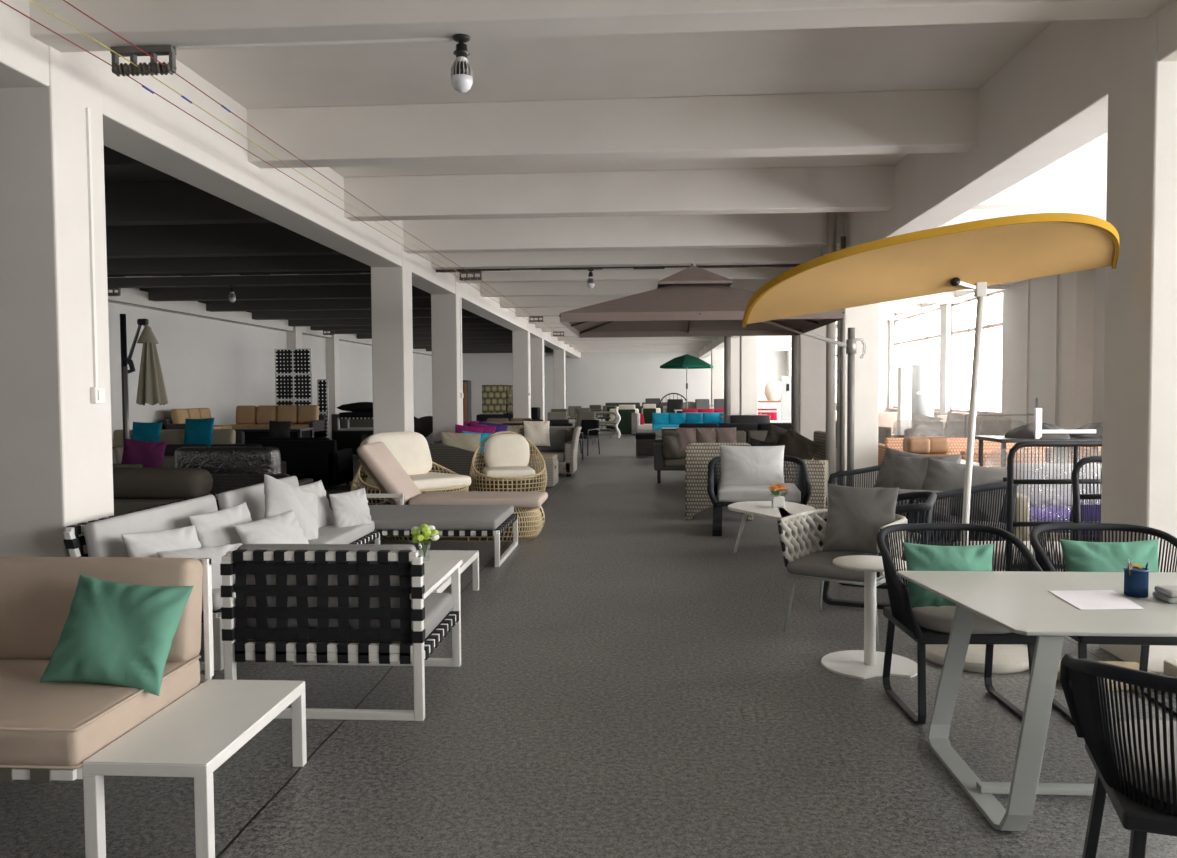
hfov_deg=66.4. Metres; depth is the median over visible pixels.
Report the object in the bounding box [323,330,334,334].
rack
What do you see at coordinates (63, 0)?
wire
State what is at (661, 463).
sofa
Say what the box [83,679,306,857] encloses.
coffee table
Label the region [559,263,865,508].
parasol
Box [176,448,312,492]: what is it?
wicker sofa
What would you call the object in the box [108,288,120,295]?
rack
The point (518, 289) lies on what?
beam
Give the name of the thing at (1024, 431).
pillow
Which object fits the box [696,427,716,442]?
pillow
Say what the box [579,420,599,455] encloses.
patio chair
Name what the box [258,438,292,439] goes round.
cushion
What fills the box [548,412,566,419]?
mesh chair
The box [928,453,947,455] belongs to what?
stool
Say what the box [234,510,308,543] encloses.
pillow
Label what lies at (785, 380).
display board
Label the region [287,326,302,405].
pilaster
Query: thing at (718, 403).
high chair
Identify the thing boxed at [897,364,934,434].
air conditioner
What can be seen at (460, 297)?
conduit
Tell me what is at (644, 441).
wicker ottoman
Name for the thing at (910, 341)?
window
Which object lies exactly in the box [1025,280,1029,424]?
trim
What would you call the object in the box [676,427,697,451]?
pillow
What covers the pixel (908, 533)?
seat cushion
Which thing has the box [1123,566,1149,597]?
pen cup
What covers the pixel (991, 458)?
wicker sofa
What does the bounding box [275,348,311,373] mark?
sofa
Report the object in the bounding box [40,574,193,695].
pillow
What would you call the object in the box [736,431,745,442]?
cushion
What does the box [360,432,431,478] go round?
cushion
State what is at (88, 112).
conduit
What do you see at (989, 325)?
window
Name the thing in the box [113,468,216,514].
sofa
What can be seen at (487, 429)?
pillow
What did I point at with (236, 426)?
seat cushion
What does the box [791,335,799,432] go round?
pipe
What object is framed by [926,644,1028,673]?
weight
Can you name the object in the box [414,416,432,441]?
tub chair
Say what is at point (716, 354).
column
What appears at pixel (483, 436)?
pillow
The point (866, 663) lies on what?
side table
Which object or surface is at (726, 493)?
seat cushion
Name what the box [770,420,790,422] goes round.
table
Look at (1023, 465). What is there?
cushion
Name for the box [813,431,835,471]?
wicker sofa
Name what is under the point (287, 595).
cushion
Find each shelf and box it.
[758,381,780,419]
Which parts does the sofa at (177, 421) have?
armrest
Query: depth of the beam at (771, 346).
42.26 m
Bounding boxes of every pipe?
[724,336,730,422]
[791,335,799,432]
[826,212,836,484]
[839,236,845,485]
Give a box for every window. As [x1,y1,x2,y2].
[836,337,836,405]
[887,308,939,412]
[942,290,1002,416]
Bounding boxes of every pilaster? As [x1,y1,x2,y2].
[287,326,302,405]
[326,334,339,439]
[878,320,888,411]
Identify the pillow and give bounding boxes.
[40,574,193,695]
[121,438,166,467]
[121,525,200,556]
[131,422,161,441]
[184,418,213,445]
[189,502,251,547]
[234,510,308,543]
[264,474,317,539]
[268,420,290,437]
[296,480,333,527]
[329,488,371,527]
[441,431,480,452]
[455,424,483,432]
[462,431,492,453]
[470,422,495,433]
[479,421,507,433]
[507,425,522,434]
[523,421,550,446]
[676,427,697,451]
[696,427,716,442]
[715,427,736,442]
[719,445,784,484]
[750,438,776,445]
[764,423,786,445]
[778,428,821,459]
[822,483,898,553]
[874,447,928,487]
[893,454,961,489]
[902,542,992,608]
[912,413,943,436]
[922,458,1006,521]
[944,411,983,437]
[978,413,1010,435]
[1060,539,1158,571]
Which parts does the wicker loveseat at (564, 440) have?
armrest, curved arm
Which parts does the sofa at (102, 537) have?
frame, floor rail, seat frame, leg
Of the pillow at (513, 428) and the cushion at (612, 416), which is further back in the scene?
the cushion at (612, 416)
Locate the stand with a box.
[123,366,129,438]
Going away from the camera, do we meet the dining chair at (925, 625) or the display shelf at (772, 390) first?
the dining chair at (925, 625)
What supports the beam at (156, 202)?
attached to the ceiling
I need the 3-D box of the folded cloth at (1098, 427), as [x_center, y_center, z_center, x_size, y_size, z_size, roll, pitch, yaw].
[5.910,0.004,10.251,0.802,0.174,0.600,0,2,4]
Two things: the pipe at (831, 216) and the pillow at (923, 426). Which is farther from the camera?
the pillow at (923, 426)
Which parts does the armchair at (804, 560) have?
arm, leg, leg, arm rail, seat frame, leg, arm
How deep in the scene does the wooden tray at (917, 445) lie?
11.73 m
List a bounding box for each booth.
[618,405,634,433]
[643,404,655,423]
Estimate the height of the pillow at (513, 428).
0.403 m
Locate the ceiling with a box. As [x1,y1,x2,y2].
[104,21,1106,182]
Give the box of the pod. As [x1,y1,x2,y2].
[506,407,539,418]
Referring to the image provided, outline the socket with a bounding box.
[587,277,594,282]
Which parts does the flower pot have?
pot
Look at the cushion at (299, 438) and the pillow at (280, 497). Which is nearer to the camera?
the pillow at (280, 497)
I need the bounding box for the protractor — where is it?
[1126,564,1142,568]
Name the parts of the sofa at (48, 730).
seat frame, frame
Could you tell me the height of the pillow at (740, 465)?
0.488 m
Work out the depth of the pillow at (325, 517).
7.58 m
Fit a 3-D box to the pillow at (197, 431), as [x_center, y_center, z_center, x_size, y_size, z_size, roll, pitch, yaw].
[-7.283,0.068,16.821,0.569,0.553,0.237,0,2,3]
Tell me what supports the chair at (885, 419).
on the floor
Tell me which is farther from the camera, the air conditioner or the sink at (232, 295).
the air conditioner
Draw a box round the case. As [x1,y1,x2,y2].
[1152,586,1176,603]
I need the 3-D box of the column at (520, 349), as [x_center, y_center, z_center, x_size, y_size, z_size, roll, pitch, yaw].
[-1.949,-1.517,26.289,0.460,4.000,0.500,0,2,4]
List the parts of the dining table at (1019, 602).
loop leg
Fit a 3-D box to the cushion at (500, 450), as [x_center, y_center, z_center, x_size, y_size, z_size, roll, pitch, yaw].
[-1.117,0.337,12.305,0.620,0.546,0.278,-1,2,-11]
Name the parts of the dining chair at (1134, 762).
leg, rail, rope panel, seat frame, leg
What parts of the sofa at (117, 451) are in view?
armrest, armrest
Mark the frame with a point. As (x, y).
(1036, 399)
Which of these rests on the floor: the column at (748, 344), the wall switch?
the column at (748, 344)
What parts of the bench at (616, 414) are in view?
loop frame, loop frame, white scroll arm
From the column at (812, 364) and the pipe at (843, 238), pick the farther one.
the column at (812, 364)
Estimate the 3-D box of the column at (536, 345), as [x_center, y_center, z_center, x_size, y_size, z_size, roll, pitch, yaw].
[-1.719,-1.665,29.878,0.460,4.000,0.500,0,2,4]
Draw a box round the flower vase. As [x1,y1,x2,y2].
[407,524,441,556]
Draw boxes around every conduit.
[86,108,97,386]
[176,37,452,49]
[460,297,461,389]
[484,270,587,271]
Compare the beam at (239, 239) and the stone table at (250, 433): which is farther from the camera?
the stone table at (250, 433)
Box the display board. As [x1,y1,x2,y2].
[781,376,790,419]
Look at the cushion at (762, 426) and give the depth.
19.55 m
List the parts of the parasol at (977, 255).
knob, tilt arm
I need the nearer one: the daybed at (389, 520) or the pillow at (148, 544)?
the pillow at (148, 544)
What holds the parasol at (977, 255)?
on the weight
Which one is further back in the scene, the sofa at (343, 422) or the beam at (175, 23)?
the sofa at (343, 422)
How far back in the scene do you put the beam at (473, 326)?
28.08 m
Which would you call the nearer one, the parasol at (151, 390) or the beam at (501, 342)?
the parasol at (151, 390)
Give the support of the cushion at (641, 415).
on the chair at (638, 426)
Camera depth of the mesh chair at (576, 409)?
33.82 m
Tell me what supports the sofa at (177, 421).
on the floor
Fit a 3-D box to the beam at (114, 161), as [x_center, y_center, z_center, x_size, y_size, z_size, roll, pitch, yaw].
[-6.653,-2.516,8.096,7.100,0.450,0.260,0,2,4]
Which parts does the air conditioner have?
casing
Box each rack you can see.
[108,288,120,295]
[110,45,176,76]
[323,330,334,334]
[459,271,481,280]
[529,316,542,321]
[553,332,563,335]
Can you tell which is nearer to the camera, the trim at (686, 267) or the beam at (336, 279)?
the trim at (686, 267)
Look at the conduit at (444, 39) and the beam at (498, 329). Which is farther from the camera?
the beam at (498, 329)
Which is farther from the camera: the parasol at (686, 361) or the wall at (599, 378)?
the wall at (599, 378)
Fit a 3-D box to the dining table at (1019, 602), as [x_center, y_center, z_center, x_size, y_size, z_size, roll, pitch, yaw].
[2.500,1.028,3.546,2.254,0.721,1.064,0,2,4]
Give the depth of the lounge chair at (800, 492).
9.61 m
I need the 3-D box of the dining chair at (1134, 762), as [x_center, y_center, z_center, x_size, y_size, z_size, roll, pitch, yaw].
[1.743,1.024,2.475,0.719,0.830,0.666,0,2,20]
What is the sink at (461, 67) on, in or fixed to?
in the bulb at (461, 69)
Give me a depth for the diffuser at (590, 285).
14.68 m
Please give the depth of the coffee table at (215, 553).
5.26 m
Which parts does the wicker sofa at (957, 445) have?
armrest, armrest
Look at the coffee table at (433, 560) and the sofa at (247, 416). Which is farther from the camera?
the sofa at (247, 416)
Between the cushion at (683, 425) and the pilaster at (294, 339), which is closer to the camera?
the cushion at (683, 425)
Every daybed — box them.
[332,494,517,566]
[337,412,372,429]
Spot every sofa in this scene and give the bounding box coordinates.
[0,557,213,782]
[63,495,235,670]
[112,445,176,467]
[113,429,244,446]
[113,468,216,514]
[162,408,231,428]
[164,444,286,473]
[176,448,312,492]
[231,405,325,436]
[245,437,352,489]
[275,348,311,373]
[275,374,312,399]
[275,399,312,406]
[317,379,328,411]
[319,413,328,437]
[331,414,372,439]
[361,432,372,479]
[463,421,478,425]
[486,418,530,423]
[652,412,723,435]
[654,430,767,482]
[679,423,790,438]
[682,408,776,419]
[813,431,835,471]
[828,465,1018,570]
[878,438,1052,464]
[894,428,943,437]
[960,450,1043,466]
[989,463,1100,540]
[1069,446,1100,463]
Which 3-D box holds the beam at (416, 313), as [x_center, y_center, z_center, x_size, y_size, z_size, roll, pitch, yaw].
[-5.635,-3.172,23.930,7.100,0.450,0.260,0,2,4]
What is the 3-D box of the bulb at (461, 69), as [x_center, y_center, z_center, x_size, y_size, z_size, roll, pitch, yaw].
[-0.714,-2.050,5.066,0.126,0.305,0.126,0,2,4]
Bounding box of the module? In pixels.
[207,476,379,543]
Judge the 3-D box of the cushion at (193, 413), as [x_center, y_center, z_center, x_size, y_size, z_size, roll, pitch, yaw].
[-9.014,-0.261,20.466,0.228,0.420,0.507,0,2,4]
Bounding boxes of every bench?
[575,406,620,438]
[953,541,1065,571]
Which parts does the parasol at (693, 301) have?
crank handle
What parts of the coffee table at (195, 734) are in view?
leg, leg, leg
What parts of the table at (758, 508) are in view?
leg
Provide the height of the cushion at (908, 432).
0.400 m
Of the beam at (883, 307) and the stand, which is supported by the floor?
the stand
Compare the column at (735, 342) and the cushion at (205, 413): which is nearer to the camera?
the cushion at (205, 413)
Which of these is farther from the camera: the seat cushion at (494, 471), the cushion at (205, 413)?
the cushion at (205, 413)
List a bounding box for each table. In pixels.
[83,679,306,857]
[157,543,241,591]
[233,428,313,440]
[416,550,478,592]
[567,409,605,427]
[662,427,678,438]
[728,501,814,552]
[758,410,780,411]
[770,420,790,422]
[821,555,917,678]
[896,571,1176,830]
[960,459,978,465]
[975,436,1101,466]
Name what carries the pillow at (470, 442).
on the chaise at (458, 460)
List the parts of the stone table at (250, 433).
panel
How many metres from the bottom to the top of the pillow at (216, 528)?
0.420 m
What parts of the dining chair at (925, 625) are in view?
sled leg, rope panel, seat frame, rail, sled leg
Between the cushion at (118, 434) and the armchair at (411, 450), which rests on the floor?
the armchair at (411, 450)
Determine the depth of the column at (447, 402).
16.23 m
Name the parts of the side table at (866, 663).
plate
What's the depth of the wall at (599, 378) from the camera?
46.94 m
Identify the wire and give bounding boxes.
[0,0,584,354]
[28,0,589,355]
[63,0,587,352]
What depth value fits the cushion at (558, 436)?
16.96 m
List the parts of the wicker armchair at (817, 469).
panel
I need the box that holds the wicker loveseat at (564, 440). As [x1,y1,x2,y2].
[520,426,581,476]
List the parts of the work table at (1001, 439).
leg, leg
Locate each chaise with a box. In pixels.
[357,442,547,540]
[427,442,484,490]
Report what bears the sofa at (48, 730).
on the floor
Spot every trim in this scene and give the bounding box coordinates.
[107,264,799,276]
[107,267,792,277]
[108,288,431,355]
[108,299,429,354]
[782,279,1027,350]
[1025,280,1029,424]
[1054,274,1058,462]
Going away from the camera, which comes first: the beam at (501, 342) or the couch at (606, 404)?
the beam at (501, 342)
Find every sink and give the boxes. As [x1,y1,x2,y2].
[229,293,235,297]
[451,58,472,76]
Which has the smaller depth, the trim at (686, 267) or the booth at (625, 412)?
the trim at (686, 267)
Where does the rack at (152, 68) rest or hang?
attached to the beam at (175, 23)
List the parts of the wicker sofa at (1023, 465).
armrest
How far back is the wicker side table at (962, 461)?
10.18 m
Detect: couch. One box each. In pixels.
[605,403,639,406]
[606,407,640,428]
[639,406,662,413]
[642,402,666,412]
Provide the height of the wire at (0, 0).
0.037 m
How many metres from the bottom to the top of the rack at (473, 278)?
0.157 m
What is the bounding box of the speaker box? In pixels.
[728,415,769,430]
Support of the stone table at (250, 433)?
on the floor
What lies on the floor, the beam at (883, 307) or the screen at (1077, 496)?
the screen at (1077, 496)
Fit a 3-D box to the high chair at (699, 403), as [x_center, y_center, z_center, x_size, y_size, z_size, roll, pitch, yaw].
[4.478,-0.502,34.016,0.728,1.259,0.611,-2,3,-31]
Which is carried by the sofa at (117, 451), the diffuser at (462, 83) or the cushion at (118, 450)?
the cushion at (118, 450)
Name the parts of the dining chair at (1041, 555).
sled leg, rail, rope panel, seat frame, sled leg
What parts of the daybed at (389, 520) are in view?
armrest, seat frame, leg, floor rail, leg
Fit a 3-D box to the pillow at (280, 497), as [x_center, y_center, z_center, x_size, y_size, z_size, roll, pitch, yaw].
[-2.278,0.642,6.913,0.293,0.609,0.669,1,3,31]
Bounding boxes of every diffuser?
[451,74,472,92]
[587,283,594,287]
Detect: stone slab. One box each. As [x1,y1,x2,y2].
[1057,661,1160,691]
[1163,660,1176,676]
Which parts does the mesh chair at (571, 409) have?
backrest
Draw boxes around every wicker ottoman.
[527,454,557,486]
[635,433,655,455]
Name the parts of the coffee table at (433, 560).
leg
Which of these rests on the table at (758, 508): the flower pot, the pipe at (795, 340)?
the flower pot
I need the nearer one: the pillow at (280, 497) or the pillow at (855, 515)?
the pillow at (855, 515)
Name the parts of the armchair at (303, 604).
leg, frame, seat frame, floor rail, floor rail, leg, armrest, leg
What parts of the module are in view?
leg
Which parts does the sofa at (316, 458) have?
armrest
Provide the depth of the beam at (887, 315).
25.95 m
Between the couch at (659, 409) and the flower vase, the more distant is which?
the couch at (659, 409)
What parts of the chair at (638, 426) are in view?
armrest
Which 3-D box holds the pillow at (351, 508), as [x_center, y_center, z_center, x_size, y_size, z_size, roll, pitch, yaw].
[-2.031,0.689,7.683,0.162,0.343,0.416,1,3,32]
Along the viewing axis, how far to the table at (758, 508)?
8.48 m
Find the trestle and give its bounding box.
[1033,408,1095,438]
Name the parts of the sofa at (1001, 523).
rail, rope panel, seat frame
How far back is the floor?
3.99 m
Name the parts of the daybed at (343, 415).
floor rail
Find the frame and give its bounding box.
[965,398,1037,437]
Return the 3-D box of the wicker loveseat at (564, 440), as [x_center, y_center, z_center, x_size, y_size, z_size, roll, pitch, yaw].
[-0.820,0.411,16.869,1.331,0.905,0.840,0,2,4]
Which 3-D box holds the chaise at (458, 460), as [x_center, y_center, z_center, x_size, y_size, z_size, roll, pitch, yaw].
[-1.844,0.579,13.732,1.750,0.840,0.500,0,2,4]
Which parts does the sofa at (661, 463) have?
armrest, leg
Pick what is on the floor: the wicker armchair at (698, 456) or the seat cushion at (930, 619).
the wicker armchair at (698, 456)
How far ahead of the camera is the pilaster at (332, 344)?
30.20 m
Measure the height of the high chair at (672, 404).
1.259 m
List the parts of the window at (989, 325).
sill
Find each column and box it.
[0,46,113,556]
[371,220,413,433]
[431,273,462,441]
[512,323,530,417]
[530,328,544,420]
[553,344,565,408]
[711,343,722,408]
[731,338,739,414]
[740,336,757,414]
[799,325,825,459]
[837,212,878,487]
[1060,269,1094,462]
[1099,10,1176,672]
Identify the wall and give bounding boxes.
[108,288,432,446]
[462,350,785,421]
[786,267,1104,462]
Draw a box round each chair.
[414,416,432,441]
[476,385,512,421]
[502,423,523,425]
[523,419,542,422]
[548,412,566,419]
[548,420,568,425]
[550,423,582,459]
[551,409,566,411]
[568,406,581,419]
[573,412,595,444]
[575,408,589,425]
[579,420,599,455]
[589,405,601,419]
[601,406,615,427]
[632,413,651,434]
[645,398,660,405]
[667,399,682,412]
[683,402,694,408]
[695,399,709,408]
[707,455,811,535]
[714,399,723,408]
[877,523,1043,724]
[878,412,896,436]
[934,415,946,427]
[1029,523,1176,721]
[1060,654,1176,857]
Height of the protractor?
0.038 m
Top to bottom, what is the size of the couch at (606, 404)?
1.050 m
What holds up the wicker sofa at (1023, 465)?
on the floor
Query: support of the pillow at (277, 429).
on the sofa at (316, 458)
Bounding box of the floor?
[0,422,1176,857]
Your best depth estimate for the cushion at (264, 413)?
21.67 m
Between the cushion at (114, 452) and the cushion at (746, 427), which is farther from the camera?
the cushion at (746, 427)
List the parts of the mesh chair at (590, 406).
backrest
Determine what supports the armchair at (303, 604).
on the floor
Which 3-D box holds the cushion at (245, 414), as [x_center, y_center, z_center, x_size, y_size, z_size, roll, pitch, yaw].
[-8.286,-0.340,21.796,0.492,0.459,0.232,0,2,4]
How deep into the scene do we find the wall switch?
5.53 m
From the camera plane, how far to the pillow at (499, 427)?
15.85 m
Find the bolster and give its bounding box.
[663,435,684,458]
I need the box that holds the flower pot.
[767,483,789,507]
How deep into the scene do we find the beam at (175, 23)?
4.89 m
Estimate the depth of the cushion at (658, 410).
37.51 m
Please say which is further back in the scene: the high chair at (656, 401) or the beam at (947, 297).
the high chair at (656, 401)
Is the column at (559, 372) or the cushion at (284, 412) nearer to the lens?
the cushion at (284, 412)
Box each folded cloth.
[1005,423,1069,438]
[1068,422,1102,437]
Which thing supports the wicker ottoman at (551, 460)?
on the floor
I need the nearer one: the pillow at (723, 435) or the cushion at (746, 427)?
the pillow at (723, 435)
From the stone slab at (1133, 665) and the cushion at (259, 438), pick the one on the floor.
the stone slab at (1133, 665)
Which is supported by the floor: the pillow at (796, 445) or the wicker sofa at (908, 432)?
the wicker sofa at (908, 432)
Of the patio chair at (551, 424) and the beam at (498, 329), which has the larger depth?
the beam at (498, 329)
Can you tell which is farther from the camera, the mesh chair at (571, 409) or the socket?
the mesh chair at (571, 409)
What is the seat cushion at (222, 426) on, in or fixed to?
on the sofa at (177, 421)
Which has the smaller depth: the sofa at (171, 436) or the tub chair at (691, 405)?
the sofa at (171, 436)
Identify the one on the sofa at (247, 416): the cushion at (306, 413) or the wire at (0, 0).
the cushion at (306, 413)
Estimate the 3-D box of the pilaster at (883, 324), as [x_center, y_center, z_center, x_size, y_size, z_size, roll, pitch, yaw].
[8.811,-1.618,27.047,0.280,4.000,0.500,0,2,4]
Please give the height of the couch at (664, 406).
1.050 m
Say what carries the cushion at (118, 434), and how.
on the sofa at (171, 436)
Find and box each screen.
[1006,440,1101,570]
[1071,456,1101,541]
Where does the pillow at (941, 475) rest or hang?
on the sofa at (1001, 523)
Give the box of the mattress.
[337,402,372,411]
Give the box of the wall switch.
[90,387,104,402]
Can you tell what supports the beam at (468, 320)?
attached to the ceiling
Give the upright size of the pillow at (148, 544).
0.383 m
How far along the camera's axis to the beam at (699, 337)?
34.63 m
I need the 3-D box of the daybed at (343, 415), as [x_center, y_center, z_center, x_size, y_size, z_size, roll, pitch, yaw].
[-5.813,-0.218,23.331,1.152,0.457,0.802,0,2,4]
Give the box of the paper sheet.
[1049,590,1143,609]
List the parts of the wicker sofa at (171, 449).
armrest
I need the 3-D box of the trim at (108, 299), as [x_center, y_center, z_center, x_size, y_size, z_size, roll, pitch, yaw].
[-9.198,-2.645,20.540,0.020,0.020,54.000,0,2,4]
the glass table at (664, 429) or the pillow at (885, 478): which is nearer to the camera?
the pillow at (885, 478)
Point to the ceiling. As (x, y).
(967, 55)
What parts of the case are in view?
case lid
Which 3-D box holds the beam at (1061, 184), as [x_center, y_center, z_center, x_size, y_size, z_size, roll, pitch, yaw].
[2.438,-2.653,9.993,10.800,0.450,0.260,0,2,4]
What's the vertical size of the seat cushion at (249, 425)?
0.170 m
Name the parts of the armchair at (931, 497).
sled leg, sled leg, rail, rope panel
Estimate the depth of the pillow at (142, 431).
16.88 m
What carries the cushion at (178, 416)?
on the sofa at (177, 421)
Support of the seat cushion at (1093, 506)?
on the stool
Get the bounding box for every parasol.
[120,314,167,444]
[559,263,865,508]
[660,354,712,408]
[742,213,1119,545]
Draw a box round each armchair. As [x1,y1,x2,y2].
[220,544,461,720]
[350,432,470,504]
[469,431,546,491]
[685,443,752,520]
[777,509,907,645]
[783,460,827,509]
[817,492,936,608]
[835,420,891,447]
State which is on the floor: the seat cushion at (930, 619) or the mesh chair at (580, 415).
the mesh chair at (580, 415)
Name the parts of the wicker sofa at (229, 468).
armrest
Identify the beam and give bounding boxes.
[0,0,580,357]
[29,0,1170,51]
[104,146,158,171]
[105,181,273,225]
[106,223,343,258]
[107,255,370,274]
[107,274,370,287]
[139,285,430,300]
[198,298,462,311]
[245,309,480,319]
[247,89,1107,168]
[288,317,495,326]
[310,324,504,330]
[331,328,511,333]
[344,160,1106,220]
[356,332,511,338]
[403,207,1105,253]
[413,337,511,341]
[413,341,511,345]
[413,345,548,348]
[426,348,552,350]
[431,247,820,269]
[456,268,790,282]
[462,350,552,352]
[480,279,1008,296]
[500,291,963,307]
[515,303,929,316]
[528,312,901,323]
[535,321,836,327]
[543,325,836,331]
[551,329,836,336]
[558,336,790,340]
[564,339,790,343]
[569,342,790,346]
[574,345,790,349]
[578,348,790,351]
[699,0,1176,357]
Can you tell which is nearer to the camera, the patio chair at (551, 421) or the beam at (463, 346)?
the patio chair at (551, 421)
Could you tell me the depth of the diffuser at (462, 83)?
5.03 m
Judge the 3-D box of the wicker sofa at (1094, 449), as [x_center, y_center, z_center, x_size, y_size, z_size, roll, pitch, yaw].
[7.308,0.564,12.291,1.100,0.870,0.800,0,2,4]
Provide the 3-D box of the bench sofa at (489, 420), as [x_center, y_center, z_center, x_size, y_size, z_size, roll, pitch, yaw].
[-2.183,0.110,25.218,1.500,0.840,0.800,0,2,4]
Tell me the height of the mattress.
0.286 m
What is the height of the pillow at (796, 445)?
0.625 m
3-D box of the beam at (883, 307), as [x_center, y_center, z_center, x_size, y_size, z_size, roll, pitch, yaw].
[3.296,-3.207,23.354,10.800,0.450,0.260,0,2,4]
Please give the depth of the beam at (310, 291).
18.88 m
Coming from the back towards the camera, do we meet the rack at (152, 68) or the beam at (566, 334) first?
the beam at (566, 334)
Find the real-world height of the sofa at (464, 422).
0.818 m
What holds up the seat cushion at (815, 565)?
on the armchair at (804, 560)
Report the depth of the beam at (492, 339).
35.05 m
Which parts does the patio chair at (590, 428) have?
seat, backrest, armrest, leg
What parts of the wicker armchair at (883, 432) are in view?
armrest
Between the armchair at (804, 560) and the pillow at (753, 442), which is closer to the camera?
the armchair at (804, 560)
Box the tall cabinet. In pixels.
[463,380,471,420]
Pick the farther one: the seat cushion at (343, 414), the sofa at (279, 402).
the sofa at (279, 402)
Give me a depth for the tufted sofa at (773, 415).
32.53 m
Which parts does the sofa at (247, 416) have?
armrest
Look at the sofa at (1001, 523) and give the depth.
7.15 m
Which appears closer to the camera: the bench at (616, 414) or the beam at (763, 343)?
the bench at (616, 414)
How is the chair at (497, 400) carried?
on the floor
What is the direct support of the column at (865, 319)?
on the floor
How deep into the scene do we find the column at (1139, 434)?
4.90 m
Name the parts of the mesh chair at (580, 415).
backrest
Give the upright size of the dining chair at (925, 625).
0.854 m
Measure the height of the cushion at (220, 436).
0.459 m
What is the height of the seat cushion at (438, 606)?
0.124 m
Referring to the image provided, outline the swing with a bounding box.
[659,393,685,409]
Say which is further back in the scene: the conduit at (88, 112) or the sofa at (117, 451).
the sofa at (117, 451)
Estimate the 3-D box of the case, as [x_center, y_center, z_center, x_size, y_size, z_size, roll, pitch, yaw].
[2.333,0.638,3.507,0.200,0.062,0.130,0,2,4]
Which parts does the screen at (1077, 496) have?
cord panel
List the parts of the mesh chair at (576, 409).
backrest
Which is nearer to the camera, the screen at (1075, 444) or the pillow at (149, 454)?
the screen at (1075, 444)
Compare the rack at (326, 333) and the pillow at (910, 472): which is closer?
the pillow at (910, 472)
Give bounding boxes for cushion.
[112,445,123,462]
[112,448,116,463]
[113,430,131,446]
[160,429,184,443]
[164,444,208,455]
[171,409,188,423]
[187,408,200,418]
[197,408,211,418]
[209,444,262,447]
[212,429,235,443]
[213,425,231,428]
[231,424,252,428]
[236,405,256,423]
[238,544,415,629]
[246,424,268,427]
[249,593,452,643]
[256,405,277,423]
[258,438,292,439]
[277,405,297,423]
[290,424,309,430]
[294,437,329,439]
[298,405,318,423]
[339,412,372,417]
[357,442,420,504]
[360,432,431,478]
[483,466,535,479]
[484,434,529,466]
[486,418,508,421]
[510,418,530,421]
[520,428,566,451]
[531,452,563,461]
[610,409,618,418]
[640,413,643,424]
[642,408,660,413]
[664,431,676,435]
[664,458,684,466]
[679,423,717,427]
[718,483,800,502]
[719,423,757,438]
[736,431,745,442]
[747,430,767,443]
[759,423,790,430]
[787,551,884,581]
[873,487,950,520]
[902,533,920,559]
[904,428,912,437]
[911,606,1012,633]
[1006,463,1100,505]
[1029,505,1072,532]
[1069,505,1100,534]
[1112,720,1176,803]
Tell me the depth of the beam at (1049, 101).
6.62 m
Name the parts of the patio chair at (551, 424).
backrest, armrest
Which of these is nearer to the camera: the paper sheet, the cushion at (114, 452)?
the paper sheet
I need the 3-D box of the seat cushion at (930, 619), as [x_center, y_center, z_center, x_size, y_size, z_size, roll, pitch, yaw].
[1.786,0.881,4.325,0.490,0.081,0.510,0,2,1]
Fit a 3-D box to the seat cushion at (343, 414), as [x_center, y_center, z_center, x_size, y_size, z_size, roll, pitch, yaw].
[-5.814,-0.374,23.325,1.080,0.144,0.750,0,2,4]
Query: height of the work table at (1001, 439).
1.000 m
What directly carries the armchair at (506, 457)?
on the floor
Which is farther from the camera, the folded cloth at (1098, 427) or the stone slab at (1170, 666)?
the folded cloth at (1098, 427)
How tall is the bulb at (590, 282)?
0.305 m
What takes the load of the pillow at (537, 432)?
on the wicker loveseat at (564, 440)
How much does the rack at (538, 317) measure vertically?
0.157 m
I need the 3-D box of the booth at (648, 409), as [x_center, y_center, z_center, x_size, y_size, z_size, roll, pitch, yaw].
[2.372,-0.434,34.967,0.500,1.070,0.670,0,2,4]
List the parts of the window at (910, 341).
sill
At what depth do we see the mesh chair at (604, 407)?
38.79 m
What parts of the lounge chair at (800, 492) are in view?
sled leg, seat frame, rail, rope panel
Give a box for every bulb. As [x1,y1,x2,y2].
[229,285,235,301]
[451,34,472,92]
[587,270,594,287]
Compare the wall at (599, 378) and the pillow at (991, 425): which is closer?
the pillow at (991, 425)

